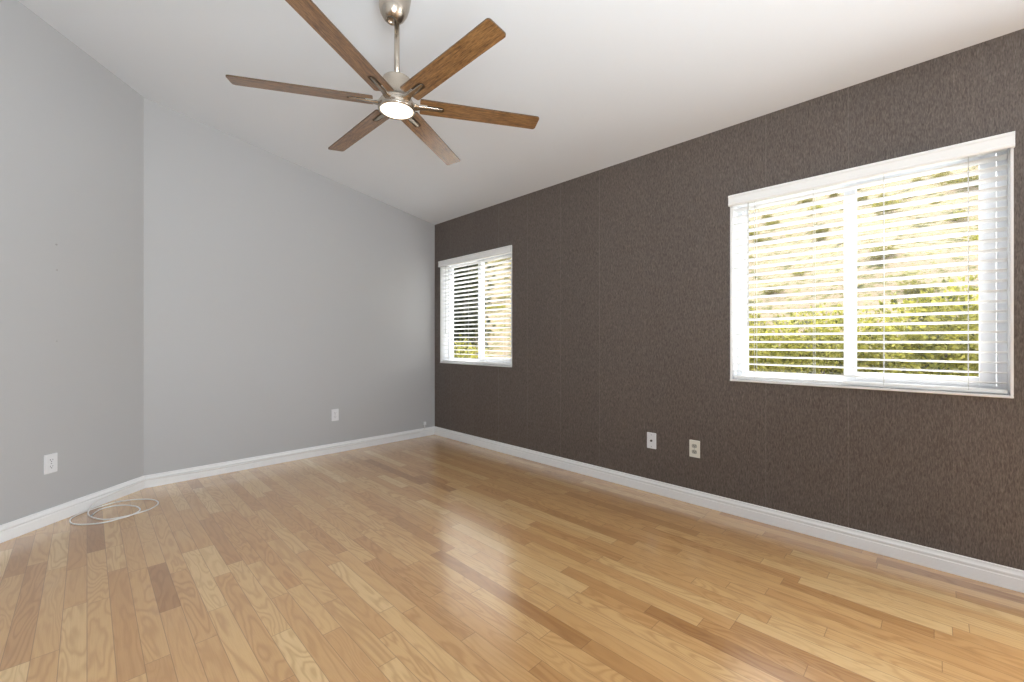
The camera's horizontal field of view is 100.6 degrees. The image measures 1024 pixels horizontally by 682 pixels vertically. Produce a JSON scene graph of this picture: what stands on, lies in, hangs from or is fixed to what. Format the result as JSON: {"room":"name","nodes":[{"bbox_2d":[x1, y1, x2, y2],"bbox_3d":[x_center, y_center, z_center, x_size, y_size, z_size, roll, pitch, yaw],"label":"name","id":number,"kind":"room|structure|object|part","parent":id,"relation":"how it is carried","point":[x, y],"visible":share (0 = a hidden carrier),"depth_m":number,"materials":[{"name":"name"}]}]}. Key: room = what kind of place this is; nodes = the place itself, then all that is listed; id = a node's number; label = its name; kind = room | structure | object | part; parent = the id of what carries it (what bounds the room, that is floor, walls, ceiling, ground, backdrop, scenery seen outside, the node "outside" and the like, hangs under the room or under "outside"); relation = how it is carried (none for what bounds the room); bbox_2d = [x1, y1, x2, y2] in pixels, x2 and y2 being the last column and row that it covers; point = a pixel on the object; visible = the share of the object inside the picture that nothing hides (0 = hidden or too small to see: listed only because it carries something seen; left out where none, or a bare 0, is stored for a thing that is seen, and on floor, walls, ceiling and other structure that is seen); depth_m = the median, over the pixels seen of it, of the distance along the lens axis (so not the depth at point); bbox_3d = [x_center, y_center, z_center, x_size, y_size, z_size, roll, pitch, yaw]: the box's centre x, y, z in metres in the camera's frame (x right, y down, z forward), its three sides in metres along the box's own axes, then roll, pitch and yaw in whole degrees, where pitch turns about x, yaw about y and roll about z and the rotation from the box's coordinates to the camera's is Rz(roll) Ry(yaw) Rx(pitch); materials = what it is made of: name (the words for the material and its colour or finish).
{"room":"empty bedroom","nodes":[
{"label":"empty bedroom","id":0,"kind":"room"},
{"bbox_2d":[0,0,143,524],"bbox_3d":[-2.867,-0.534,1.875,0.150,3.248,2.564,0,0,3],"label":"wall","id":1,"kind":"structure","parent":0,"point":[72,130],"depth_m":2.62,"materials":[{"name":"grey paint"}]},
{"bbox_2d":[44,453,57,474],"bbox_3d":[-2.757,0.733,2.542,0.007,0.114,0.070,0,0,3],"label":"wall outlet","id":2,"kind":"object","parent":1,"relation":"attached to","point":[50,460],"visible":1,"depth_m":2.54,"materials":[{"name":"white plastic"}]},
{"bbox_2d":[0,476,144,542],"bbox_3d":[-2.784,1.044,1.871,0.016,0.092,2.564,0,0,3],"label":"baseboard","id":3,"kind":"structure","parent":1,"relation":"attached to","point":[13,529],"depth_m":2.60,"materials":[{"name":"white paint"}]},
{"bbox_2d":[144,98,434,474],"bbox_3d":[-1.871,-0.369,4.118,2.583,2.918,0.150,0,0,-45],"label":"wall","id":4,"kind":"structure","parent":0,"point":[280,294],"depth_m":3.72,"materials":[{"name":"grey paint"}]},
{"bbox_2d":[144,426,434,487],"bbox_3d":[-1.812,1.044,4.059,2.583,0.092,0.016,0,0,-45],"label":"baseboard","id":5,"kind":"structure","parent":4,"relation":"attached to","point":[428,431],"depth_m":3.76,"materials":[{"name":"white paint"}]},
{"bbox_2d":[331,409,338,420],"bbox_3d":[-1.728,0.723,4.150,0.070,0.114,0.007,0,0,-45],"label":"wall outlet","id":6,"kind":"object","parent":4,"relation":"attached to","point":[334,412],"visible":1,"depth_m":4.15,"materials":[{"name":"white plastic"}]},
{"bbox_2d":[0,435,1023,681],"bbox_3d":[-0.240,1.150,1.145,4.780,0.120,6.660,0,0,-45],"label":"floor","id":7,"kind":"structure","parent":0,"point":[431,558],"depth_m":1.86,"materials":[{"name":"brown wood"}]},
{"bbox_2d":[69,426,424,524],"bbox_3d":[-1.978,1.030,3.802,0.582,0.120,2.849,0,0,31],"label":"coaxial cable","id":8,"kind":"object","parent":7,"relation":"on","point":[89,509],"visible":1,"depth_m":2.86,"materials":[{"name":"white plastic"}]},
{"bbox_2d":[18,0,1023,224],"bbox_3d":[-0.240,-1.824,1.145,4.780,0.982,6.660,0,0,-45],"label":"ceiling","id":9,"kind":"structure","parent":0,"point":[608,83],"depth_m":2.45,"materials":[{"name":"white paint"}]},
{"bbox_2d":[226,0,538,164],"bbox_3d":[-0.550,-1.394,2.031,1.260,0.601,1.410,0,0,-45],"label":"ceiling fan","id":10,"kind":"object","parent":9,"relation":"hanging from","point":[395,102],"visible":1,"depth_m":1.95,"materials":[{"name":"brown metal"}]},
{"bbox_3d":[-0.942,-1.137,1.924,0.597,0.009,0.101,0,9,-15],"label":"blade","id":11,"kind":"part","parent":10,"relation":"part of","materials":[{"name":"brown wood"}]},
{"bbox_3d":[-0.654,-1.137,1.638,0.101,0.009,0.597,10,3,15],"label":"blade","id":12,"kind":"part","parent":10,"relation":"part of","materials":[{"name":"brown wood"}]},
{"bbox_3d":[-0.839,-1.137,2.317,0.597,0.009,0.101,0,9,45],"label":"blade","id":13,"kind":"part","parent":10,"relation":"part of","materials":[{"name":"brown wood"}]},
{"bbox_3d":[-0.686,-1.128,1.995,0.150,0.017,0.052,0,10,-15],"label":"blade arm","id":14,"kind":"part","parent":10,"relation":"part of","materials":[{"name":"silver metal"}]},
{"bbox_3d":[-0.649,-1.128,2.131,0.150,0.017,0.052,0,10,45],"label":"blade arm","id":15,"kind":"part","parent":10,"relation":"part of","materials":[{"name":"silver metal"}]},
{"bbox_3d":[-0.587,-1.128,1.895,0.052,0.017,0.150,10,2,15],"label":"blade arm","id":16,"kind":"part","parent":10,"relation":"part of","materials":[{"name":"silver metal"}]},
{"bbox_3d":[-0.451,-1.128,1.931,0.150,0.017,0.052,0,-10,45],"label":"blade arm","id":17,"kind":"part","parent":10,"relation":"part of","materials":[{"name":"silver metal"}]},
{"bbox_3d":[-0.513,-1.128,2.167,0.052,0.017,0.150,-10,-2,15],"label":"blade arm","id":18,"kind":"part","parent":10,"relation":"part of","materials":[{"name":"silver metal"}]},
{"bbox_3d":[-0.414,-1.128,2.067,0.150,0.017,0.052,0,-10,-15],"label":"blade arm","id":19,"kind":"part","parent":10,"relation":"part of","materials":[{"name":"silver metal"}]},
{"bbox_3d":[-0.447,-1.137,2.424,0.101,0.009,0.597,-10,-3,15],"label":"blade","id":20,"kind":"part","parent":10,"relation":"part of","materials":[{"name":"brown wood"}]},
{"bbox_3d":[-0.262,-1.137,1.745,0.597,0.009,0.101,0,-9,45],"label":"blade","id":21,"kind":"part","parent":10,"relation":"part of","materials":[{"name":"brown wood"}]},
{"bbox_3d":[-0.158,-1.137,2.138,0.597,0.009,0.101,0,-10,-15],"label":"blade","id":22,"kind":"part","parent":10,"relation":"part of","materials":[{"name":"brown wood"}]},
{"bbox_2d":[435,29,1023,569],"bbox_3d":[1.397,-0.144,2.783,0.150,2.469,6.660,0,0,-45],"label":"wall","id":23,"kind":"structure","parent":0,"point":[621,271],"depth_m":2.72,"materials":[{"name":"brown paint"}]},
{"bbox_2d":[440,245,511,366],"bbox_3d":[-0.363,-0.334,4.528,0.159,1.172,1.163,0,0,-45],"label":"window","id":24,"kind":"structure","parent":23,"relation":"in","point":[479,264],"depth_m":4.55,"materials":[{"name":"white plastic"}]},
{"bbox_3d":[-0.501,-0.335,4.753,0.023,1.094,0.574,0,0,-45],"label":"fixed sash","id":25,"kind":"part","parent":24,"relation":"part of","materials":[{"name":"white plastic"}]},
{"bbox_2d":[438,245,511,364],"bbox_3d":[-0.400,-0.338,4.491,0.097,1.148,1.167,0,0,-45],"label":"blind","id":26,"kind":"object","parent":24,"relation":"attached to","point":[504,250],"visible":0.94,"depth_m":4.46,"materials":[{"name":"white"}]},
{"bbox_3d":[-0.385,0.227,4.506,0.052,0.018,1.133,0,0,-45],"label":"rail","id":27,"kind":"part","parent":26,"relation":"part of","materials":[{"name":"white"}]},
{"bbox_3d":[-0.414,0.246,4.477,0.014,0.012,1.163,0,0,-45],"label":"sill","id":28,"kind":"part","parent":24,"relation":"part of","materials":[{"name":"white paint"}]},
{"bbox_3d":[-0.324,-0.335,4.567,0.050,1.150,1.143,0,0,-45],"label":"frame","id":29,"kind":"part","parent":24,"relation":"part of","materials":[{"name":"white plastic"}]},
{"bbox_3d":[-0.158,-0.335,4.370,0.027,1.090,0.558,0,0,-45],"label":"sliding sash","id":30,"kind":"part","parent":24,"relation":"part of","materials":[{"name":"white plastic"}]},
{"bbox_2d":[647,432,655,448],"bbox_3d":[1.003,0.718,3.061,0.070,0.114,0.013,0,0,45],"label":"jack plate","id":31,"kind":"object","parent":23,"relation":"attached to","point":[651,437],"visible":1,"depth_m":3.06,"materials":[{"name":"white plastic"}]},
{"bbox_2d":[689,440,699,457],"bbox_3d":[1.222,0.722,2.846,0.070,0.114,0.007,0,0,45],"label":"wall outlet","id":32,"kind":"object","parent":23,"relation":"attached to","point":[694,446],"visible":1,"depth_m":2.84,"materials":[{"name":"white plastic"}]},
{"bbox_2d":[434,426,1023,592],"bbox_3d":[1.338,1.044,2.724,0.016,0.092,6.360,0,0,-45],"label":"baseboard","id":33,"kind":"structure","parent":23,"relation":"attached to","point":[1010,578],"depth_m":2.44,"materials":[{"name":"white paint"}]},
{"bbox_2d":[730,131,1013,397],"bbox_3d":[1.840,-0.334,2.326,0.159,1.172,1.163,0,0,-45],"label":"window","id":34,"kind":"structure","parent":23,"relation":"in","point":[988,377],"depth_m":2.02,"materials":[{"name":"white plastic"}]},
{"bbox_3d":[1.702,-0.335,2.550,0.023,1.094,0.574,0,0,-45],"label":"fixed sash","id":35,"kind":"part","parent":34,"relation":"part of","materials":[{"name":"white plastic"}]},
{"bbox_2d":[728,131,1014,393],"bbox_3d":[1.802,-0.338,2.288,0.097,1.148,1.167,0,0,-45],"label":"blind","id":36,"kind":"object","parent":34,"relation":"attached to","point":[1001,142],"visible":1,"depth_m":2.18,"materials":[{"name":"white plastic"}]},
{"bbox_3d":[1.502,-0.319,2.619,0.053,1.093,0.002,0,0,-45],"label":"ladder cord","id":37,"kind":"part","parent":36,"relation":"part of","materials":[{"name":"white fabric"}]},
{"bbox_3d":[1.818,0.227,2.303,0.052,0.018,1.133,0,0,-45],"label":"rail","id":38,"kind":"part","parent":36,"relation":"part of","materials":[{"name":"white"}]},
{"bbox_3d":[1.923,-0.319,2.198,0.053,1.093,0.002,0,0,-45],"label":"ladder cord","id":39,"kind":"part","parent":36,"relation":"part of","materials":[{"name":"white fabric"}]},
{"bbox_3d":[2.134,-0.319,1.987,0.053,1.093,0.002,0,0,-45],"label":"ladder cord","id":40,"kind":"part","parent":36,"relation":"part of","materials":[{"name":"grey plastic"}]},
{"bbox_3d":[1.789,0.246,2.274,0.014,0.012,1.163,0,0,-45],"label":"sill","id":41,"kind":"part","parent":34,"relation":"part of","materials":[{"name":"white paint"}]},
{"bbox_3d":[2.045,-0.335,2.167,0.027,1.090,0.558,0,0,-45],"label":"sliding sash","id":42,"kind":"part","parent":34,"relation":"part of","materials":[{"name":"white plastic"}]},
{"label":"outside","id":43,"kind":"structure","parent":0,"visible":0},
{"bbox_3d":[8.143,1.365,36.427,56.969,0.250,120.000,0,0,-45],"label":"ground","id":44,"kind":"structure","parent":43,"visible":0},
{"bbox_2d":[454,334,489,358],"bbox_3d":[-0.737,0.625,7.138,0.801,1.536,1.033,0,0,-45],"label":"shrub","id":45,"kind":"object","parent":44,"relation":"on","point":[458,355],"visible":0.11,"depth_m":7.09,"materials":[{"name":"green plant"}]},
{"bbox_2d":[454,262,495,357],"bbox_3d":[-1.246,-0.828,8.978,1.965,4.236,1.921,0,0,21],"label":"tree","id":46,"kind":"object","parent":44,"relation":"on","point":[472,274],"visible":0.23,"depth_m":8.47,"materials":[{"name":"green plant"}]},
{"bbox_2d":[455,165,978,373],"bbox_3d":[3.182,-2.955,22.981,26.000,8.370,72.000,0,0,-45],"label":"hillside","id":47,"kind":"structure","parent":44,"relation":"on","point":[974,267],"depth_m":10.11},
{"bbox_2d":[495,303,507,310],"bbox_3d":[-0.395,-1.206,15.385,0.487,0.386,0.638,0,0,3],"label":"bush","id":48,"kind":"object","parent":47,"relation":"on","point":[498,306],"visible":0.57,"depth_m":15.32,"materials":[{"name":"green plant"}]},
{"bbox_2d":[749,226,759,234],"bbox_3d":[8.431,-3.845,15.036,0.529,0.420,0.694,0,0,4],"label":"bush","id":49,"kind":"object","parent":47,"relation":"on","point":[750,233],"visible":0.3,"depth_m":14.92,"materials":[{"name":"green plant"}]},
{"bbox_2d":[749,306,761,321],"bbox_3d":[4.455,-0.470,8.410,0.875,0.529,0.667,0,0,33],"label":"bush","id":50,"kind":"object","parent":47,"relation":"on","point":[750,308],"visible":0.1,"depth_m":8.21,"materials":[{"name":"green plant"}]},
{"bbox_2d":[752,237,771,242],"bbox_3d":[8.189,-3.266,13.952,0.565,0.316,0.474,0,0,1],"label":"bush","id":51,"kind":"object","parent":47,"relation":"on","point":[757,239],"visible":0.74,"depth_m":13.85,"materials":[{"name":"green plant"}]},
{"bbox_2d":[749,316,784,371],"bbox_3d":[3.165,0.309,6.261,1.490,1.370,1.474,0,0,26],"label":"shrub","id":52,"kind":"object","parent":47,"relation":"on","point":[758,330],"visible":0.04,"depth_m":6.00,"materials":[{"name":"green plant"}]},
{"bbox_2d":[762,213,774,218],"bbox_3d":[10.671,-5.129,17.733,0.509,0.414,0.653,0,0,28],"label":"bush","id":53,"kind":"object","parent":47,"relation":"on","point":[763,216],"visible":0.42,"depth_m":17.60,"materials":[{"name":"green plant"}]},
{"bbox_2d":[765,220,779,225],"bbox_3d":[9.636,-4.314,15.810,0.688,0.438,0.540,0,0,-42],"label":"bush","id":54,"kind":"object","parent":47,"relation":"on","point":[770,222],"visible":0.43,"depth_m":15.72,"materials":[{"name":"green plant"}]},
{"bbox_2d":[763,283,786,293],"bbox_3d":[5.747,-1.099,9.214,0.466,0.310,0.555,0,0,-35],"label":"bush","id":55,"kind":"object","parent":47,"relation":"on","point":[775,290],"visible":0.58,"depth_m":9.21,"materials":[{"name":"green plant"}]},
{"bbox_2d":[791,271,805,275],"bbox_3d":[6.717,-1.588,9.911,0.401,0.243,0.306,0,0,-24],"label":"bush","id":56,"kind":"object","parent":47,"relation":"on","point":[800,272],"visible":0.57,"depth_m":9.90,"materials":[{"name":"green plant"}]},
{"bbox_2d":[796,198,813,203],"bbox_3d":[13.048,-6.199,18.920,0.630,0.401,0.494,0,0,42],"label":"bush","id":57,"kind":"object","parent":47,"relation":"on","point":[804,200],"visible":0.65,"depth_m":18.84,"materials":[{"name":"green plant"}]},
{"bbox_2d":[808,205,823,209],"bbox_3d":[11.263,-4.863,15.728,0.562,0.446,0.737,0,0,41],"label":"bush","id":58,"kind":"object","parent":47,"relation":"on","point":[819,206],"visible":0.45,"depth_m":15.66,"materials":[{"name":"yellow plant"}]},
{"bbox_2d":[809,228,829,234],"bbox_3d":[9.487,-3.375,13.127,0.439,0.356,0.559,0,0,-44],"label":"bush","id":59,"kind":"object","parent":47,"relation":"on","point":[822,229],"visible":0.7,"depth_m":13.06,"materials":[{"name":"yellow plant"}]},
{"bbox_2d":[813,236,828,240],"bbox_3d":[8.643,-2.851,11.892,0.421,0.236,0.353,0,0,-30],"label":"bush","id":60,"kind":"object","parent":47,"relation":"on","point":[823,237],"visible":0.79,"depth_m":11.81,"materials":[{"name":"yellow plant"}]},
{"bbox_2d":[749,302,895,374],"bbox_3d":[3.925,0.244,5.529,1.551,1.544,1.578,0,0,-42],"label":"shrub","id":61,"kind":"object","parent":47,"relation":"on","point":[823,354],"visible":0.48,"depth_m":5.36,"materials":[{"name":"green plant"}]},
{"bbox_3d":[3.852,0.553,5.546,0.451,0.925,0.493,0,0,31],"label":"stem","id":62,"kind":"part","parent":61,"relation":"part of","materials":[{"name":"plant"}]},
{"bbox_2d":[825,193,839,196],"bbox_3d":[13.846,-6.303,18.415,0.588,0.392,0.700,0,0,27],"label":"bush","id":63,"kind":"object","parent":47,"relation":"on","point":[835,194],"visible":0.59,"depth_m":18.30,"materials":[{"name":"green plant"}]},
{"bbox_2d":[857,196,868,201],"bbox_3d":[12.377,-5.028,15.280,0.598,0.399,0.712,0,0,-10],"label":"bush","id":64,"kind":"object","parent":47,"relation":"on","point":[862,198],"visible":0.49,"depth_m":15.05,"materials":[{"name":"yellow plant"}]},
{"bbox_2d":[867,245,900,259],"bbox_3d":[7.733,-1.832,8.935,0.729,0.460,0.564,0,0,-19],"label":"bush","id":65,"kind":"object","parent":47,"relation":"on","point":[881,247],"visible":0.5,"depth_m":8.85,"materials":[{"name":"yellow plant"}]},
{"bbox_2d":[870,194,900,207],"bbox_3d":[11.863,-4.357,13.523,0.667,0.529,0.875,0,0,-25],"label":"bush","id":66,"kind":"object","parent":47,"relation":"on","point":[889,201],"visible":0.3,"depth_m":13.46,"materials":[{"name":"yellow plant"}]},
{"bbox_2d":[874,198,908,214],"bbox_3d":[11.020,-3.842,12.320,0.731,0.487,0.870,0,0,-38],"label":"bush","id":67,"kind":"object","parent":47,"relation":"on","point":[905,200],"visible":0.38,"depth_m":12.31,"materials":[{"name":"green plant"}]},
{"bbox_2d":[838,274,978,376],"bbox_3d":[4.724,0.144,4.703,1.603,1.696,1.920,0,0,4],"label":"shrub","id":68,"kind":"object","parent":47,"relation":"on","point":[952,298],"visible":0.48,"depth_m":4.45,"materials":[{"name":"green plant"}]},
{"bbox_2d":[910,177,924,182],"bbox_3d":[15.248,-5.995,15.908,0.495,0.312,0.384,0,0,24],"label":"bush","id":69,"kind":"object","parent":47,"relation":"on","point":[915,178],"visible":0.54,"depth_m":15.90,"materials":[{"name":"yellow plant"}]},
{"bbox_2d":[897,279,942,293],"bbox_3d":[7.016,-0.898,7.336,0.469,0.380,0.597,0,0,-8],"label":"bush","id":70,"kind":"object","parent":47,"relation":"on","point":[924,289],"visible":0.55,"depth_m":7.34,"materials":[{"name":"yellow plant"}]},
{"bbox_2d":[928,171,952,178],"bbox_3d":[14.880,-5.679,14.700,0.662,0.442,0.789,0,0,25],"label":"bush","id":71,"kind":"object","parent":47,"relation":"on","point":[946,172],"visible":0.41,"depth_m":14.68,"materials":[{"name":"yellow plant"}]},
{"bbox_2d":[944,210,966,220],"bbox_3d":[10.823,-2.997,10.333,0.431,0.342,0.565,0,0,19],"label":"bush","id":72,"kind":"object","parent":47,"relation":"on","point":[957,218],"visible":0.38,"depth_m":10.27,"materials":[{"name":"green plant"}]},
{"bbox_2d":[945,175,978,185],"bbox_3d":[13.448,-4.698,12.753,0.810,0.540,0.964,0,0,2],"label":"bush","id":73,"kind":"object","parent":47,"relation":"on","point":[965,179],"visible":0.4,"depth_m":12.54,"materials":[{"name":"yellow plant"}]},
{"bbox_2d":[962,234,978,241],"bbox_3d":[9.653,-2.074,8.750,0.566,0.342,0.431,0,0,5],"label":"bush","id":74,"kind":"object","parent":47,"relation":"on","point":[977,235],"visible":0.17,"depth_m":8.78,"materials":[{"name":"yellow plant"}]}
]}

